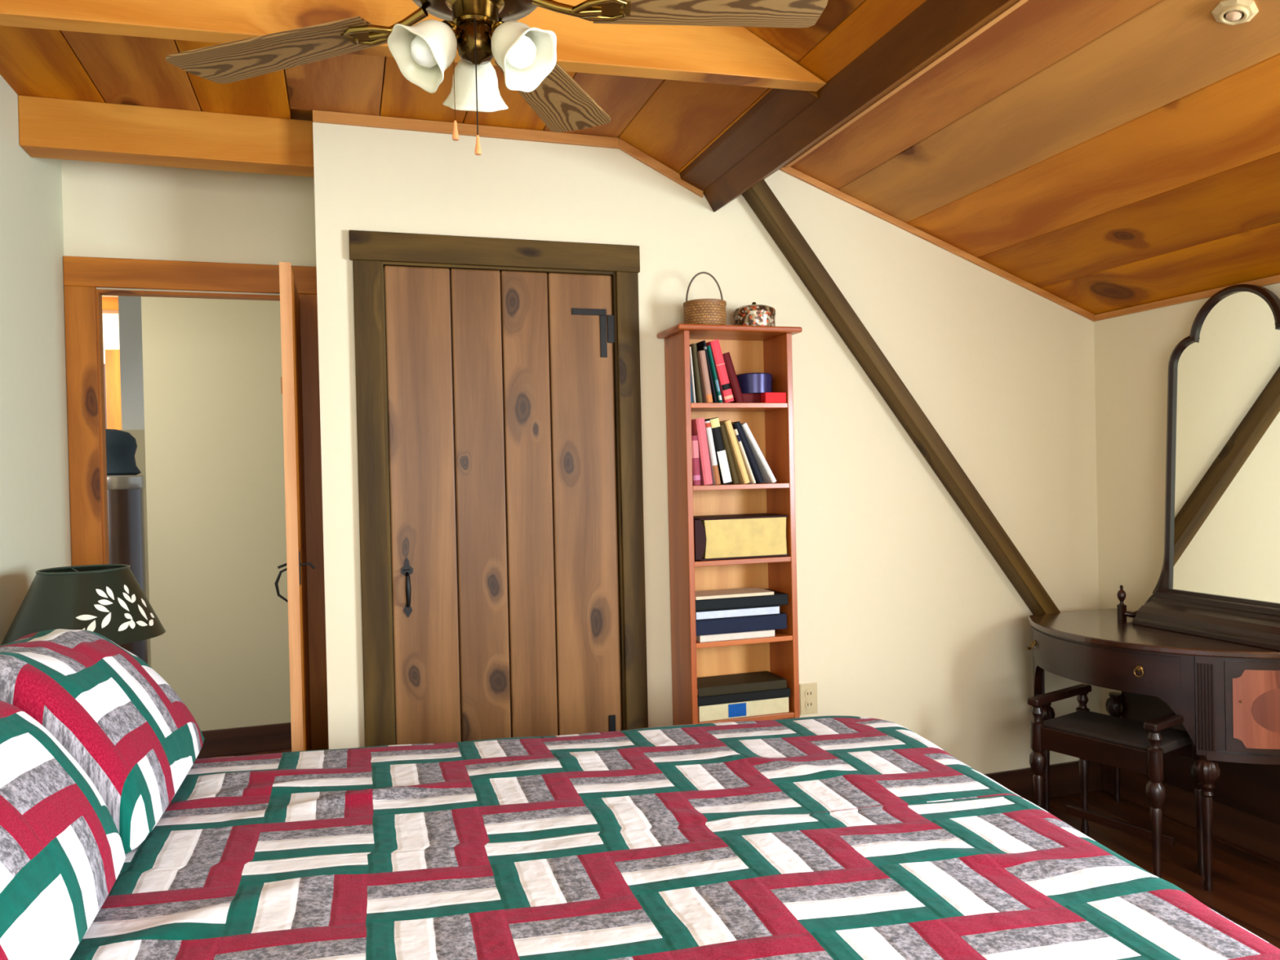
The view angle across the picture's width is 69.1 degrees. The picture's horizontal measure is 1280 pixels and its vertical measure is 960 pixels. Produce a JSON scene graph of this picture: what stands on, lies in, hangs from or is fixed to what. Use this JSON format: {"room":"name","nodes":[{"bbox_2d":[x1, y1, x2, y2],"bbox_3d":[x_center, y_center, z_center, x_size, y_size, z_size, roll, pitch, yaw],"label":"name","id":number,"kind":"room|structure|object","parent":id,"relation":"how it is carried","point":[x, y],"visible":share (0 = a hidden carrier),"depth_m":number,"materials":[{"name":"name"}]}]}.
{"room":"bedroom","nodes":[
{"label":"bedroom","id":0,"kind":"room"},
{"bbox_2d":[0,74,71,644],"bbox_3d":[-1.175,-0.079,0.570,0.120,2.900,5.400,-1,1,-18],"label":"wall","id":1,"kind":"structure","parent":0,"point":[35,531],"depth_m":2.77,"materials":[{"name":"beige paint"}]},
{"bbox_2d":[102,295,118,297],"bbox_3d":[-2.954,-1.431,5.364,4.300,0.100,4.580,-1,1,-18],"label":"ceiling","id":2,"kind":"structure","parent":0,"point":[102,295],"depth_m":6.94,"materials":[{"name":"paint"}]},
{"bbox_2d":[102,313,119,364],"bbox_3d":[-3.118,-0.083,5.985,4.300,2.900,3.300,-1,1,-18],"label":"wall","id":3,"kind":"structure","parent":0,"point":[110,321],"depth_m":7.28,"materials":[{"name":"beige paint"}]},
{"bbox_2d":[102,296,118,313],"bbox_3d":[-4.060,-1.431,7.021,1.000,0.320,0.150,-1,1,-18],"label":"trim","id":4,"kind":"structure","parent":3,"relation":"attached to","point":[109,304],"depth_m":6.97,"materials":[{"name":"orange wood"}]},
{"bbox_2d":[103,349,121,430],"bbox_3d":[-4.309,0.188,7.189,0.950,2.390,0.075,-1,1,-18],"label":"door","id":5,"kind":"structure","parent":3,"relation":"in","point":[112,366],"depth_m":7.22,"materials":[{"name":"orange wood"}]},
{"bbox_2d":[118,295,144,430],"bbox_3d":[-2.928,-0.084,5.637,0.350,2.900,0.080,-1,1,-18],"label":"wall","id":6,"kind":"structure","parent":0,"point":[129,307],"depth_m":5.56,"materials":[{"name":"paint"}]},
{"bbox_2d":[120,429,151,666],"bbox_3d":[-2.932,0.538,5.453,0.500,1.660,0.070,-1,1,-18],"label":"wall","id":7,"kind":"structure","parent":0,"point":[140,456],"depth_m":5.43,"materials":[{"name":"paint"}]},
{"bbox_2d":[61,159,316,295],"bbox_3d":[-1.553,-0.094,3.302,1.020,2.900,0.035,-1,1,-18],"label":"wall","id":8,"kind":"structure","parent":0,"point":[110,210],"depth_m":3.27,"materials":[{"name":"beige paint"}]},
{"bbox_2d":[62,256,328,751],"bbox_3d":[-1.447,0.295,3.001,0.818,2.122,0.678,-1,1,-18],"label":"door","id":9,"kind":"structure","parent":8,"relation":"attached to","point":[296,286],"depth_m":3.17,"materials":[{"name":"brown wood"}]},
{"bbox_2d":[141,296,290,731],"bbox_3d":[-1.393,-0.112,4.846,2.105,2.900,0.100,-1,1,-18],"label":"wall","id":10,"kind":"structure","parent":0,"point":[212,367],"depth_m":4.58,"materials":[{"name":"paint"}]},
{"bbox_2d":[196,722,291,758],"bbox_3d":[-1.337,1.273,4.805,2.090,0.130,0.015,-1,1,-18],"label":"baseboard","id":11,"kind":"structure","parent":10,"relation":"attached to","point":[270,737],"depth_m":4.60,"materials":[{"name":"brown wood"}]},
{"bbox_2d":[0,0,1279,315],"bbox_3d":[0.743,-0.938,1.243,4.184,0.739,5.520,-1,1,-18],"label":"ceiling","id":12,"kind":"structure","parent":0,"point":[1103,156],"depth_m":2.73,"materials":[{"name":"brown wood"}]},
{"bbox_2d":[0,0,826,91],"bbox_3d":[-0.527,-1.049,2.125,2.106,0.213,0.058,-1,1,-18],"label":"ceiling beam","id":13,"kind":"structure","parent":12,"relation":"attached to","point":[719,55],"depth_m":2.13,"materials":[{"name":"brown wood"}]},
{"bbox_2d":[165,0,827,155],"bbox_3d":[-0.257,-0.850,1.546,1.158,0.611,1.143,-1,1,-18],"label":"ceiling fan","id":14,"kind":"object","parent":12,"relation":"hanging from","point":[481,31],"visible":1,"depth_m":1.62,"materials":[{"name":"brown wood"}]},
{"bbox_2d":[702,0,1017,212],"bbox_3d":[1.089,-1.087,1.068,0.327,0.272,4.776,-1,1,-18],"label":"roof beam","id":15,"kind":"structure","parent":12,"relation":"attached to","point":[935,27],"depth_m":2.32,"materials":[{"name":"brown wood"}]},
{"bbox_2d":[679,88,817,191],"bbox_3d":[0.305,-1.046,2.875,0.085,0.055,0.856,-1,1,-18],"label":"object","id":16,"kind":"structure","parent":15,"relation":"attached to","point":[778,107],"depth_m":2.80,"materials":[{"name":"brown wood"}]},
{"bbox_2d":[782,0,1028,168],"bbox_3d":[1.254,-1.134,1.112,0.024,0.011,4.761,-1,1,-18],"label":"trim","id":17,"kind":"structure","parent":12,"relation":"attached to","point":[1015,6],"depth_m":2.60,"materials":[{"name":"brown wood"}]},
{"bbox_2d":[1211,0,1258,25],"bbox_3d":[1.308,-1.028,2.045,0.079,0.039,0.084,-1,1,4],"label":"smoke detector","id":18,"kind":"object","parent":12,"relation":"in","point":[1233,9],"visible":1,"depth_m":2.03,"materials":[{"name":"beige plastic"}]},
{"bbox_2d":[312,107,1101,773],"bbox_3d":[0.564,-0.144,3.471,3.317,2.900,0.120,-1,1,-18],"label":"wall","id":19,"kind":"structure","parent":0,"point":[906,618],"depth_m":3.48,"materials":[{"name":"beige paint"}]},
{"bbox_2d":[17,95,314,177],"bbox_3d":[-1.452,-1.067,2.909,0.820,0.148,0.111,-1,1,-18],"label":"header beam","id":20,"kind":"structure","parent":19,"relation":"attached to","point":[53,128],"depth_m":2.86,"materials":[{"name":"brown wood"}]},
{"bbox_2d":[312,110,618,148],"bbox_3d":[-0.547,-1.145,3.045,0.991,0.035,0.014,-1,1,-18],"label":"trim","id":21,"kind":"structure","parent":19,"relation":"attached to","point":[318,116],"depth_m":3.03,"materials":[{"name":"brown wood"}]},
{"bbox_2d":[348,230,648,746],"bbox_3d":[-0.439,0.269,3.090,0.956,2.128,0.099,-1,1,-18],"label":"door","id":22,"kind":"structure","parent":19,"relation":"in","point":[512,366],"depth_m":3.08,"materials":[{"name":"brown wood"}]},
{"bbox_2d":[617,137,703,197],"bbox_3d":[0.073,-1.087,3.243,0.308,0.181,0.014,-1,1,-18],"label":"trim","id":23,"kind":"structure","parent":19,"relation":"attached to","point":[624,146],"depth_m":3.23,"materials":[{"name":"brown wood"}]},
{"bbox_2d":[800,682,817,715],"bbox_3d":[0.621,0.806,3.423,0.070,0.114,0.010,-1,1,-18],"label":"wall outlet","id":24,"kind":"object","parent":19,"relation":"attached to","point":[808,691],"visible":1,"depth_m":3.42,"materials":[{"name":"beige plastic"}]},
{"bbox_2d":[804,688,813,697],"bbox_3d":[0.622,0.786,3.421,0.034,0.034,0.003,-1,1,-18],"label":"socket","id":25,"kind":"object","parent":24,"relation":"attached to","point":[808,692],"depth_m":3.42,"materials":[{"name":"beige plastic"}]},
{"bbox_2d":[804,700,813,709],"bbox_3d":[0.623,0.826,3.421,0.034,0.034,0.003,-1,1,-18],"label":"socket","id":26,"kind":"object","parent":24,"relation":"attached to","point":[809,704],"depth_m":3.42,"materials":[{"name":"beige plastic"}]},
{"bbox_2d":[742,179,1060,614],"bbox_3d":[1.038,-0.217,3.512,1.397,1.785,0.090,-1,1,-18],"label":"diagonal brace","id":27,"kind":"object","parent":19,"relation":"attached to","point":[760,197],"visible":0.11,"depth_m":3.46,"materials":[{"name":"brown wood"}]},
{"bbox_2d":[779,166,1096,321],"bbox_3d":[1.188,-0.902,3.599,1.413,0.537,0.014,-1,1,-18],"label":"trim","id":28,"kind":"structure","parent":19,"relation":"attached to","point":[790,171],"depth_m":3.58,"materials":[{"name":"brown wood"}]},
{"bbox_2d":[983,760,1102,800],"bbox_3d":[1.217,1.226,3.611,1.452,0.130,0.015,-1,1,-18],"label":"baseboard","id":29,"kind":"structure","parent":19,"relation":"attached to","point":[1064,778],"depth_m":3.75,"materials":[{"name":"brown wood"}]},
{"bbox_2d":[202,748,1279,949],"bbox_3d":[-0.624,1.350,3.267,5.698,0.030,10.200,-1,1,-18],"label":"floor","id":30,"kind":"structure","parent":0,"point":[1246,891],"depth_m":3.12,"materials":[{"name":"brown wood"}]},
{"bbox_2d":[106,475,147,663],"bbox_3d":[-2.746,0.674,4.814,0.356,1.391,0.356,-1,1,-18],"label":"cabinet","id":31,"kind":"object","parent":30,"relation":"on","point":[125,492],"visible":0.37,"depth_m":4.74,"materials":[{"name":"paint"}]},
{"bbox_2d":[105,428,141,475],"bbox_3d":[-2.751,-0.142,4.784,0.313,0.240,0.284,-1,1,-18],"label":"cloth bag","id":32,"kind":"object","parent":31,"relation":"on","point":[121,446],"visible":0.4,"depth_m":4.75,"materials":[{"name":"black fabric"}]},
{"bbox_2d":[657,323,801,725],"bbox_3d":[0.326,0.399,3.213,0.450,1.831,0.222,-1,1,-18],"label":"bookcase","id":33,"kind":"object","parent":30,"relation":"on","point":[752,348],"visible":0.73,"depth_m":3.21,"materials":[{"name":"brown wood"}]},
{"bbox_2d":[689,368,692,402],"bbox_3d":[0.143,-0.331,3.185,0.020,0.150,0.150,-1,1,-18],"label":"book","id":34,"kind":"object","parent":33,"relation":"on","point":[690,368],"visible":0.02,"depth_m":3.12,"materials":[{"name":"paper"}]},
{"bbox_2d":[689,346,695,402],"bbox_3d":[0.154,-0.351,3.188,0.020,0.190,0.150,-1,1,-18],"label":"book","id":35,"kind":"object","parent":33,"relation":"on","point":[691,357],"visible":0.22,"depth_m":3.12,"materials":[{"name":"paper"}]},
{"bbox_2d":[691,435,700,485],"bbox_3d":[0.164,-0.065,3.160,0.031,0.166,0.151,-1,1,-18],"label":"book","id":36,"kind":"object","parent":33,"relation":"on","point":[695,463],"visible":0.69,"depth_m":3.09,"materials":[{"name":"paper"}]},
{"bbox_2d":[689,343,702,402],"bbox_3d":[0.171,-0.357,3.183,0.034,0.200,0.150,-1,1,-18],"label":"book","id":37,"kind":"object","parent":33,"relation":"on","point":[698,393],"visible":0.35,"depth_m":3.11,"materials":[{"name":"paper"}]},
{"bbox_2d":[691,417,712,484],"bbox_3d":[0.193,-0.095,3.169,0.055,0.224,0.150,-1,1,-18],"label":"book","id":38,"kind":"object","parent":33,"relation":"on","point":[698,425],"visible":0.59,"depth_m":3.10,"materials":[{"name":"paper"}]},
{"bbox_2d":[683,271,726,324],"bbox_3d":[0.221,-0.613,3.177,0.147,0.196,0.147,-1,1,-18],"label":"basket","id":39,"kind":"object","parent":33,"relation":"on","point":[699,311],"visible":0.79,"depth_m":3.12,"materials":[{"name":"brown wicker"}]},
{"bbox_2d":[697,350,712,402],"bbox_3d":[0.200,-0.345,3.175,0.044,0.176,0.151,-1,1,-18],"label":"book","id":40,"kind":"object","parent":33,"relation":"on","point":[704,373],"visible":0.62,"depth_m":3.11,"materials":[{"name":"paper"}]},
{"bbox_2d":[696,340,717,402],"bbox_3d":[0.213,-0.363,3.188,0.048,0.210,0.151,-1,1,-18],"label":"book","id":41,"kind":"object","parent":33,"relation":"on","point":[701,345],"visible":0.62,"depth_m":3.12,"materials":[{"name":"paper"}]},
{"bbox_2d":[704,420,720,484],"bbox_3d":[0.223,-0.091,3.178,0.052,0.215,0.151,-1,1,-18],"label":"book","id":42,"kind":"object","parent":33,"relation":"on","point":[713,464],"visible":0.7,"depth_m":3.11,"materials":[{"name":"paper"}]},
{"bbox_2d":[706,345,722,402],"bbox_3d":[0.230,-0.354,3.187,0.050,0.193,0.151,-1,1,-18],"label":"book","id":43,"kind":"object","parent":33,"relation":"on","point":[717,388],"visible":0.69,"depth_m":3.12,"materials":[{"name":"paper"}]},
{"bbox_2d":[704,417,732,484],"bbox_3d":[0.251,-0.098,3.187,0.074,0.226,0.151,-1,1,-18],"label":"book","id":44,"kind":"object","parent":33,"relation":"on","point":[721,455],"visible":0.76,"depth_m":3.12,"materials":[{"name":"paper"}]},
{"bbox_2d":[706,339,733,402],"bbox_3d":[0.254,-0.365,3.188,0.081,0.213,0.151,-1,1,-18],"label":"book","id":45,"kind":"object","parent":33,"relation":"on","point":[726,392],"visible":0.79,"depth_m":3.12,"materials":[{"name":"paper"}]},
{"bbox_2d":[720,424,738,484],"bbox_3d":[0.279,-0.087,3.209,0.069,0.204,0.150,-1,1,-18],"label":"book","id":46,"kind":"object","parent":33,"relation":"on","point":[734,477],"visible":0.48,"depth_m":3.14,"materials":[{"name":"paper"}]},
{"bbox_2d":[722,351,743,402],"bbox_3d":[0.293,-0.346,3.205,0.076,0.172,0.150,-1,1,-18],"label":"book","id":47,"kind":"object","parent":33,"relation":"on","point":[735,386],"visible":0.46,"depth_m":3.13,"materials":[{"name":"paper"}]},
{"bbox_2d":[719,419,750,484],"bbox_3d":[0.308,-0.095,3.208,0.086,0.218,0.150,-1,1,-18],"label":"book","id":48,"kind":"object","parent":33,"relation":"on","point":[742,475],"visible":0.54,"depth_m":3.14,"materials":[{"name":"paper"}]},
{"bbox_2d":[696,629,774,642],"bbox_3d":[0.310,0.526,3.203,0.274,0.022,0.138,-1,1,-18],"label":"book","id":49,"kind":"object","parent":33,"relation":"on","point":[712,637],"visible":0.62,"depth_m":3.14,"materials":[{"name":"paper"}]},
{"bbox_2d":[695,611,786,635],"bbox_3d":[0.321,0.489,3.220,0.336,0.051,0.154,-1,1,-18],"label":"book","id":50,"kind":"object","parent":49,"relation":"on","point":[728,625],"visible":0.7,"depth_m":3.15,"materials":[{"name":"paper"}]},
{"bbox_2d":[695,604,781,620],"bbox_3d":[0.309,0.448,3.209,0.313,0.030,0.157,-1,1,-18],"label":"book","id":51,"kind":"object","parent":50,"relation":"on","point":[766,610],"visible":0.54,"depth_m":3.14,"materials":[{"name":"white paper"}]},
{"bbox_2d":[695,588,787,611],"bbox_3d":[0.320,0.413,3.221,0.344,0.036,0.161,-1,1,-18],"label":"book","id":52,"kind":"object","parent":51,"relation":"on","point":[779,597],"visible":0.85,"depth_m":3.15,"materials":[{"name":"paper"}]},
{"bbox_2d":[694,586,773,599],"bbox_3d":[0.301,0.390,3.200,0.286,0.010,0.138,-1,1,-18],"label":"book","id":53,"kind":"object","parent":52,"relation":"on","point":[744,592],"visible":0.87,"depth_m":3.17,"materials":[{"name":"paper"}]},
{"bbox_2d":[693,513,789,561],"bbox_3d":[0.320,0.195,3.221,0.344,0.142,0.176,-1,1,-18],"label":"storage box","id":54,"kind":"object","parent":33,"relation":"on","point":[748,535],"visible":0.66,"depth_m":3.14,"materials":[{"name":"beige cardboard"}]},
{"bbox_2d":[697,697,788,721],"bbox_3d":[0.333,0.776,3.217,0.330,0.052,0.147,-1,1,-18],"label":"book","id":55,"kind":"object","parent":33,"relation":"on","point":[770,706],"visible":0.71,"depth_m":3.15,"materials":[{"name":"cardboard"}]},
{"bbox_2d":[697,687,790,706],"bbox_3d":[0.330,0.735,3.221,0.342,0.030,0.158,-1,1,-18],"label":"book","id":56,"kind":"object","parent":55,"relation":"on","point":[783,692],"visible":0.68,"depth_m":3.14,"materials":[{"name":"paper"}]},
{"bbox_2d":[697,671,786,697],"bbox_3d":[0.327,0.705,3.223,0.326,0.030,0.152,-1,1,-18],"label":"book","id":57,"kind":"object","parent":56,"relation":"on","point":[763,680],"visible":0.81,"depth_m":3.18,"materials":[{"name":"paper"}]},
{"bbox_2d":[733,428,755,484],"bbox_3d":[0.334,-0.080,3.214,0.076,0.187,0.151,-1,1,-18],"label":"book","id":58,"kind":"object","parent":33,"relation":"on","point":[750,475],"visible":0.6,"depth_m":3.15,"materials":[{"name":"paper"}]},
{"bbox_2d":[731,421,764,483],"bbox_3d":[0.349,-0.093,3.228,0.107,0.213,0.150,-1,1,-18],"label":"book","id":59,"kind":"object","parent":33,"relation":"on","point":[758,478],"visible":0.46,"depth_m":3.16,"materials":[{"name":"paper"}]},
{"bbox_2d":[740,393,760,403],"bbox_3d":[0.392,-0.280,3.258,0.140,0.036,0.112,-1,1,-18],"label":"box","id":60,"kind":"object","parent":33,"relation":"on","point":[748,397],"visible":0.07,"depth_m":3.20,"materials":[{"name":"cardboard"}]},
{"bbox_2d":[736,373,773,393],"bbox_3d":[0.397,-0.334,3.258,0.136,0.071,0.136,-1,1,-18],"label":"round tin","id":61,"kind":"object","parent":60,"relation":"on","point":[749,383],"visible":0.68,"depth_m":3.20,"materials":[{"name":"blue metal"}]},
{"bbox_2d":[733,302,775,326],"bbox_3d":[0.397,-0.569,3.230,0.147,0.099,0.147,-1,1,-18],"label":"round tin","id":62,"kind":"object","parent":33,"relation":"on","point":[753,314],"visible":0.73,"depth_m":3.17,"materials":[{"name":"multicoloured metal"}]},
{"bbox_2d":[740,422,776,483],"bbox_3d":[0.385,-0.092,3.231,0.123,0.208,0.150,-1,1,-18],"label":"book","id":63,"kind":"object","parent":33,"relation":"on","point":[766,473],"visible":0.5,"depth_m":3.17,"materials":[{"name":"paper"}]},
{"bbox_2d":[760,392,786,403],"bbox_3d":[0.458,-0.281,3.193,0.078,0.036,0.040,-1,1,-18],"label":"box","id":64,"kind":"object","parent":33,"relation":"on","point":[766,397],"visible":0.86,"depth_m":3.17,"materials":[{"name":"red cardboard"}]},
{"bbox_2d":[1026,684,1204,877],"bbox_3d":[1.595,1.014,3.110,0.340,0.545,0.452,-2,1,-34],"label":"bench","id":65,"kind":"object","parent":30,"relation":"on","point":[1135,746],"visible":0.77,"depth_m":3.05,"materials":[{"name":"brown wood"}]},
{"bbox_2d":[1043,709,1193,753],"bbox_3d":[1.591,0.841,3.108,0.260,0.032,0.390,-2,1,-34],"label":"seat cushion","id":66,"kind":"object","parent":65,"relation":"on","point":[1122,731],"depth_m":3.07,"materials":[{"name":"black leather"}]},
{"bbox_2d":[1026,284,1279,891],"bbox_3d":[1.774,0.312,3.197,0.565,1.938,0.951,-1,1,-18],"label":"vanity","id":67,"kind":"object","parent":30,"relation":"on","point":[1211,619],"visible":0.88,"depth_m":3.13,"materials":[{"name":"brown wood"}]},
{"bbox_2d":[1132,284,1279,651],"bbox_3d":[1.950,-0.071,3.139,0.226,1.178,0.622,-1,1,-18],"label":"mirror","id":68,"kind":"object","parent":67,"relation":"on","point":[1219,580],"depth_m":3.17,"materials":[{"name":"brown wood"}]},
{"bbox_3d":[-0.234,1.040,1.734,2.035,0.600,1.430,-1,1,-9],"label":"bed","id":69,"kind":"object","parent":30,"relation":"on","visible":0},
{"bbox_2d":[69,715,1279,959],"bbox_3d":[-0.172,0.901,1.748,2.190,0.473,1.707,-1,1,-9],"label":"quilt","id":70,"kind":"object","parent":69,"relation":"on","point":[817,837],"visible":0.91,"depth_m":1.67,"materials":[{"name":"multicoloured fabric"}]},
{"bbox_2d":[0,700,126,959],"bbox_3d":[-1.012,0.513,1.235,0.475,0.342,0.811,-1,1,-18],"label":"pillow","id":71,"kind":"object","parent":70,"relation":"on","point":[62,854],"visible":1,"depth_m":1.35,"materials":[{"name":"multicoloured fabric"}]},
{"bbox_2d":[0,628,204,854],"bbox_3d":[-1.223,0.498,1.979,0.475,0.368,0.798,-1,1,-18],"label":"pillow","id":72,"kind":"object","parent":70,"relation":"on","point":[136,740],"visible":0.71,"depth_m":1.79,"materials":[{"name":"multicoloured fabric"}]},
{"bbox_3d":[-1.501,1.068,2.619,0.380,0.585,0.300,-1,1,-18],"label":"nightstand","id":73,"kind":"object","parent":30,"relation":"on","visible":0},
{"bbox_2d":[0,564,165,644],"bbox_3d":[-1.493,0.507,2.511,0.384,0.538,0.384,-1,1,-18],"label":"table lamp","id":74,"kind":"object","parent":73,"relation":"on","point":[108,601],"visible":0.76,"depth_m":2.40,"materials":[{"name":"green fabric"}]},
{"bbox_2d":[1093,282,1279,717],"bbox_3d":[2.712,0.075,1.587,0.220,2.400,4.976,-1,1,-18],"label":"wall","id":75,"kind":"structure","parent":0,"point":[1133,352],"depth_m":3.65,"materials":[{"name":"beige paint"}]},
{"bbox_2d":[1093,274,1279,320],"bbox_3d":[2.586,-0.659,1.538,0.014,0.025,4.762,-1,1,-18],"label":"trim","id":76,"kind":"structure","parent":75,"relation":"attached to","point":[1275,279],"depth_m":3.43,"materials":[{"name":"brown wood"}]},
{"bbox_2d":[1102,764,1279,862],"bbox_3d":[2.628,1.212,1.554,0.015,0.130,4.760,-1,1,-18],"label":"baseboard","id":77,"kind":"structure","parent":75,"relation":"attached to","point":[1258,835],"depth_m":3.32,"materials":[{"name":"brown wood"}]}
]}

